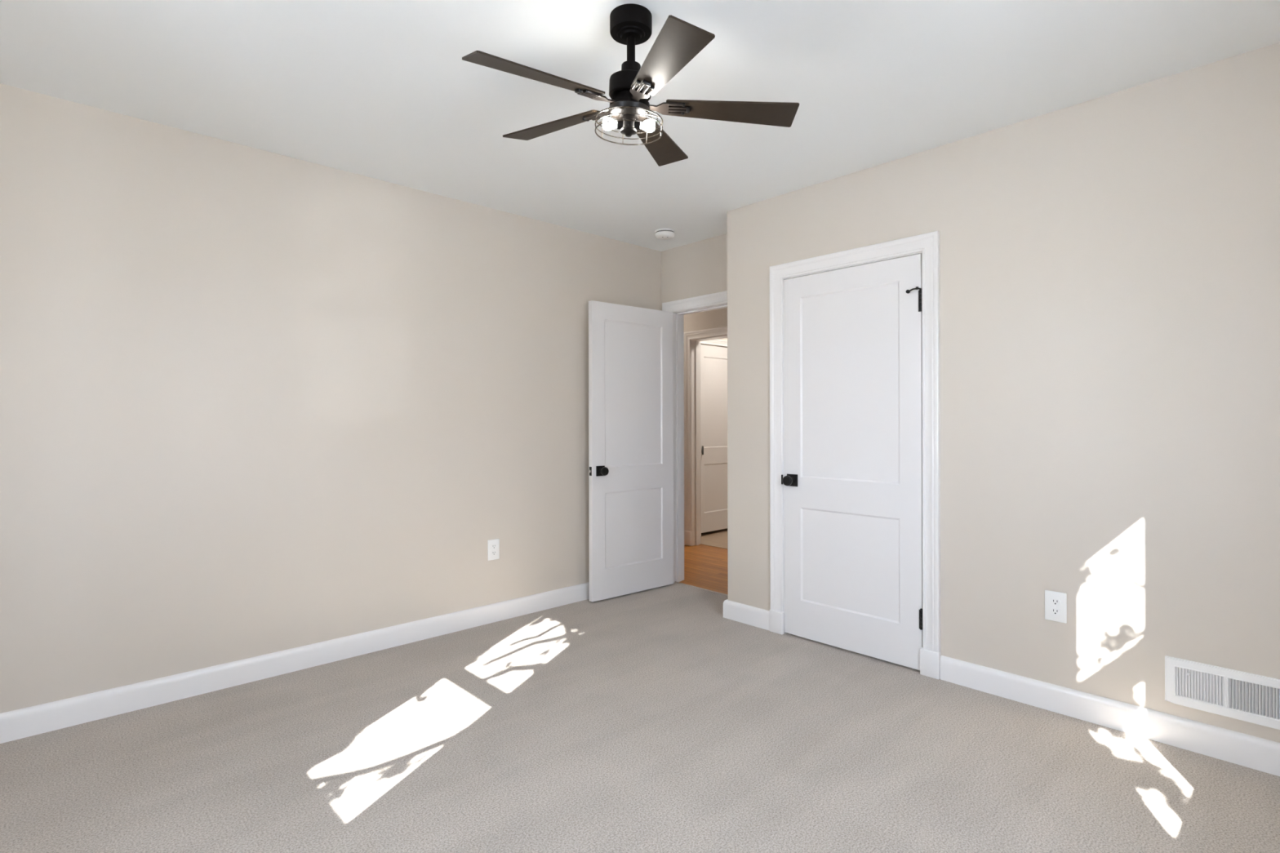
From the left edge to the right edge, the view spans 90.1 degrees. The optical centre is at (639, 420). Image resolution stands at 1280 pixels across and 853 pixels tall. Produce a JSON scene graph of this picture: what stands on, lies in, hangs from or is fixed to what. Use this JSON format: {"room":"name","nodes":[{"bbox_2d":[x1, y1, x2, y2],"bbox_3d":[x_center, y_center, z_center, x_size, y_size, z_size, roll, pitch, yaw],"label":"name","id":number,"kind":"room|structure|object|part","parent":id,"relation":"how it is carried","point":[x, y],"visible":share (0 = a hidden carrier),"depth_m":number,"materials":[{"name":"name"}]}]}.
{"room":"empty bedroom","nodes":[
{"label":"empty bedroom","id":0,"kind":"room"},
{"bbox_2d":[0,83,661,713],"bbox_3d":[-1.456,-0.032,3.306,4.324,2.440,0.120,0,0,-43],"label":"wall","id":1,"kind":"structure","parent":0,"point":[254,402],"depth_m":2.92,"materials":[{"name":"beige paint"}]},
{"bbox_2d":[0,582,589,743],"bbox_3d":[-1.363,1.134,3.297,4.204,0.106,0.016,0,0,-43],"label":"baseboard","id":2,"kind":"structure","parent":1,"relation":"attached to","point":[17,724],"depth_m":2.91,"materials":[{"name":"white paint"}]},
{"bbox_2d":[487,538,499,560],"bbox_3d":[-0.864,0.761,3.772,0.077,0.121,0.008,0,0,-43],"label":"wall outlet","id":3,"kind":"object","parent":1,"relation":"attached to","point":[493,545],"visible":1,"depth_m":3.77,"materials":[{"name":"white plastic"}]},
{"bbox_2d":[491,543,496,548],"bbox_3d":[-0.862,0.741,3.771,0.034,0.027,0.002,0,0,-43],"label":"receptacle","id":4,"kind":"object","parent":3,"relation":"attached to","point":[493,545],"depth_m":3.77,"materials":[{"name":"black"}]},
{"bbox_2d":[491,550,496,555],"bbox_3d":[-0.862,0.780,3.771,0.034,0.027,0.002,0,0,-43],"label":"receptacle","id":5,"kind":"object","parent":3,"relation":"attached to","point":[493,552],"depth_m":3.77,"materials":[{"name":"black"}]},
{"bbox_2d":[0,528,1279,852],"bbox_3d":[0.548,1.233,3.757,7.860,0.100,5.870,0,0,-43],"label":"floor","id":6,"kind":"structure","parent":0,"point":[655,720],"depth_m":2.22,"materials":[{"name":"carpet"}]},
{"bbox_2d":[0,0,1279,251],"bbox_3d":[0.543,-1.307,3.757,7.860,0.100,5.870,0,0,-43],"label":"ceiling","id":7,"kind":"structure","parent":0,"point":[382,90],"depth_m":2.31,"materials":[{"name":"white paint"}]},
{"bbox_2d":[462,3,799,166],"bbox_3d":[-0.057,-1.071,1.986,0.999,0.368,1.002,0,0,-43],"label":"ceiling fan","id":8,"kind":"object","parent":7,"relation":"hanging from","point":[678,41],"visible":1,"depth_m":1.95,"materials":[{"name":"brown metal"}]},
{"bbox_3d":[-0.287,-0.970,1.805,0.403,0.046,0.117,0,0,-35],"label":"blade","id":9,"kind":"part","parent":8,"relation":"part of","materials":[{"name":"brown wood"}]},
{"bbox_3d":[-0.290,-1.006,2.170,0.403,0.051,0.118,0,0,38],"label":"blade","id":10,"kind":"part","parent":8,"relation":"part of","materials":[{"name":"brown wood"}]},
{"bbox_3d":[-0.094,-0.926,1.994,0.047,0.038,0.038,0,0,0],"label":"bulb","id":11,"kind":"part","parent":8,"relation":"part of","materials":[{"name":"white glass"}]},
{"bbox_2d":[617,120,622,129],"bbox_3d":[-0.061,-0.924,1.994,0.021,0.029,0.028,0,0,0],"label":"socket","id":12,"kind":"object","parent":8,"relation":"attached to","point":[620,123],"depth_m":1.98,"materials":[{"name":"black metal"}]},
{"bbox_3d":[-0.034,-0.923,1.992,0.060,0.070,0.061,0,0,-43],"label":"lamp stem","id":13,"kind":"part","parent":8,"relation":"part of","materials":[{"name":"black metal"}]},
{"bbox_2d":[634,121,640,130],"bbox_3d":[-0.009,-0.922,1.995,0.021,0.029,0.028,0,0,0],"label":"socket","id":14,"kind":"object","parent":8,"relation":"attached to","point":[637,124],"depth_m":1.98,"materials":[{"name":"black metal"}]},
{"bbox_3d":[0.024,-0.921,1.995,0.047,0.038,0.038,0,0,0],"label":"bulb","id":15,"kind":"part","parent":8,"relation":"part of","materials":[{"name":"white glass"}]},
{"bbox_3d":[0.063,-0.999,2.289,0.120,0.033,0.403,0,0,20],"label":"blade","id":16,"kind":"part","parent":8,"relation":"part of","materials":[{"name":"brown wood"}]},
{"bbox_3d":[0.061,-0.947,1.691,0.118,0.071,0.401,0,0,-18],"label":"blade","id":17,"kind":"part","parent":8,"relation":"part of","materials":[{"name":"brown wood"}]},
{"bbox_3d":[0.282,-0.963,1.992,0.402,0.045,0.120,0,0,0],"label":"blade","id":18,"kind":"part","parent":8,"relation":"part of","materials":[{"name":"brown wood"}]},
{"bbox_2d":[654,228,675,239],"bbox_3d":[0.165,-1.234,4.235,0.134,0.044,0.134,0,0,-43],"label":"smoke detector","id":19,"kind":"object","parent":7,"relation":"attached to","point":[660,233],"visible":1,"depth_m":4.19,"materials":[{"name":"white plastic"}]},
{"bbox_3d":[0.165,-1.248,4.235,0.134,0.016,0.134,0,0,-43],"label":"plate","id":20,"kind":"part","parent":19,"relation":"part of","materials":[{"name":"white plastic"}]},
{"bbox_2d":[661,233,727,311],"bbox_3d":[1.504,0.011,3.400,0.120,2.540,4.036,0,0,-43],"label":"wall","id":21,"kind":"structure","parent":0,"point":[700,268],"depth_m":4.50,"materials":[{"name":"beige paint"}]},
{"bbox_2d":[588,300,673,601],"bbox_3d":[-0.058,0.196,4.394,0.738,1.956,0.162,0,0,-43],"label":"door","id":22,"kind":"structure","parent":21,"relation":"in","point":[631,369],"depth_m":4.34,"materials":[{"name":"white paint"}]},
{"bbox_3d":[-0.239,0.328,4.153,0.056,0.056,0.059,0,0,-43],"label":"knob","id":23,"kind":"part","parent":22,"relation":"part of","materials":[{"name":"black metal"}]},
{"bbox_2d":[662,290,727,582],"bbox_3d":[0.522,0.157,4.446,0.164,2.052,0.874,0,0,-43],"label":"trim","id":24,"kind":"structure","parent":21,"relation":"attached to","point":[680,308],"depth_m":4.69,"materials":[{"name":"white paint"}]},
{"bbox_3d":[0.574,0.157,4.494,0.022,2.052,0.874,0,0,-43],"label":"casing","id":25,"kind":"part","parent":24,"relation":"part of","materials":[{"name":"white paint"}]},
{"bbox_3d":[0.470,0.102,4.397,0.022,1.942,0.874,0,0,-43],"label":"casing","id":26,"kind":"part","parent":24,"relation":"part of","materials":[{"name":"white paint"}]},
{"bbox_2d":[674,581,728,595],"bbox_3d":[0.505,1.182,4.420,0.012,0.012,0.724,0,0,-43],"label":"trim","id":27,"kind":"structure","parent":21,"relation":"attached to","point":[675,581],"depth_m":4.49,"materials":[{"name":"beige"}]},
{"bbox_2d":[684,307,727,332],"bbox_3d":[1.201,0.012,5.381,0.130,2.540,4.400,0,0,-43],"label":"wall","id":28,"kind":"structure","parent":0,"point":[715,318],"depth_m":5.92,"materials":[{"name":"beige paint"}]},
{"bbox_2d":[684,326,727,546],"bbox_3d":[0.769,0.171,5.823,0.156,2.030,0.884,0,0,-43],"label":"trim","id":29,"kind":"structure","parent":28,"relation":"attached to","point":[692,340],"depth_m":6.07,"materials":[{"name":"white paint"}]},
{"bbox_2d":[701,337,727,347],"bbox_3d":[1.065,-0.038,7.284,2.275,2.440,0.500,0,0,-43],"label":"wall","id":30,"kind":"structure","parent":0,"point":[726,339],"depth_m":6.76,"materials":[{"name":"beige paint"}]},
{"bbox_2d":[700,339,727,537],"bbox_3d":[0.882,0.166,6.753,0.837,2.032,0.022,0,0,-43],"label":"trim","id":31,"kind":"structure","parent":30,"relation":"attached to","point":[713,342],"depth_m":6.51,"materials":[{"name":"white paint"}]},
{"bbox_2d":[701,344,727,533],"bbox_3d":[0.869,0.182,6.770,0.691,1.931,0.061,0,0,-43],"label":"door","id":32,"kind":"structure","parent":30,"relation":"in","point":[713,358],"depth_m":6.67,"materials":[{"name":"white paint"}]},
{"bbox_2d":[727,42,1279,742],"bbox_3d":[1.589,-0.039,2.779,0.100,2.440,3.016,0,0,-43],"label":"wall","id":33,"kind":"structure","parent":0,"point":[1109,264],"depth_m":2.50,"materials":[{"name":"beige paint"}]},
{"bbox_2d":[723,599,769,631],"bbox_3d":[0.750,1.129,3.848,0.369,0.106,0.339,0,0,-43],"label":"baseboard","id":34,"kind":"structure","parent":33,"relation":"attached to","point":[736,611],"depth_m":3.72,"materials":[{"name":"white paint"}]},
{"bbox_2d":[782,253,922,670],"bbox_3d":[1.050,0.194,3.255,0.099,1.955,0.764,0,0,-43],"label":"door","id":35,"kind":"structure","parent":33,"relation":"in","point":[852,480],"depth_m":3.24,"materials":[{"name":"white paint"}]},
{"bbox_3d":[0.812,0.326,3.478,0.056,0.056,0.056,0,0,-43],"label":"knob","id":36,"kind":"part","parent":35,"relation":"part of","materials":[{"name":"black metal"}]},
{"bbox_2d":[769,231,941,679],"bbox_3d":[1.088,0.157,3.294,0.126,2.050,0.929,0,0,-43],"label":"trim","id":37,"kind":"structure","parent":33,"relation":"attached to","point":[927,245],"depth_m":2.98,"materials":[{"name":"white paint"}]},
{"bbox_2d":[1044,590,1066,623],"bbox_3d":[1.688,0.755,2.596,0.008,0.121,0.077,0,0,-43],"label":"wall outlet","id":38,"kind":"object","parent":33,"relation":"attached to","point":[1055,602],"visible":1,"depth_m":2.59,"materials":[{"name":"white plastic"}]},
{"bbox_2d":[1050,598,1060,605],"bbox_3d":[1.686,0.735,2.594,0.002,0.027,0.034,0,0,-43],"label":"receptacle","id":39,"kind":"object","parent":38,"relation":"attached to","point":[1054,602],"depth_m":2.59,"materials":[{"name":"white plastic"}]},
{"bbox_2d":[1050,607,1060,615],"bbox_3d":[1.686,0.774,2.594,0.002,0.027,0.034,0,0,-43],"label":"receptacle","id":40,"kind":"object","parent":38,"relation":"attached to","point":[1054,611],"depth_m":2.59,"materials":[{"name":"white plastic"}]},
{"bbox_2d":[940,655,1279,776],"bbox_3d":[1.938,1.127,2.325,0.016,0.106,1.640,0,0,-43],"label":"baseboard","id":41,"kind":"structure","parent":33,"relation":"attached to","point":[1258,753],"depth_m":2.43,"materials":[{"name":"white paint"}]},
{"bbox_2d":[1164,655,1279,729],"bbox_3d":[2.038,0.944,2.218,0.016,0.164,0.338,0,0,-43],"label":"air vent","id":42,"kind":"object","parent":33,"relation":"in","point":[1252,698],"visible":1,"depth_m":2.22,"materials":[{"name":"white metal"}]},
{"bbox_3d":[1.994,0.942,2.275,0.001,0.104,0.132,0,0,-43],"label":"damper blade","id":43,"kind":"part","parent":42,"relation":"part of","materials":[{"name":"white metal"}]}
]}

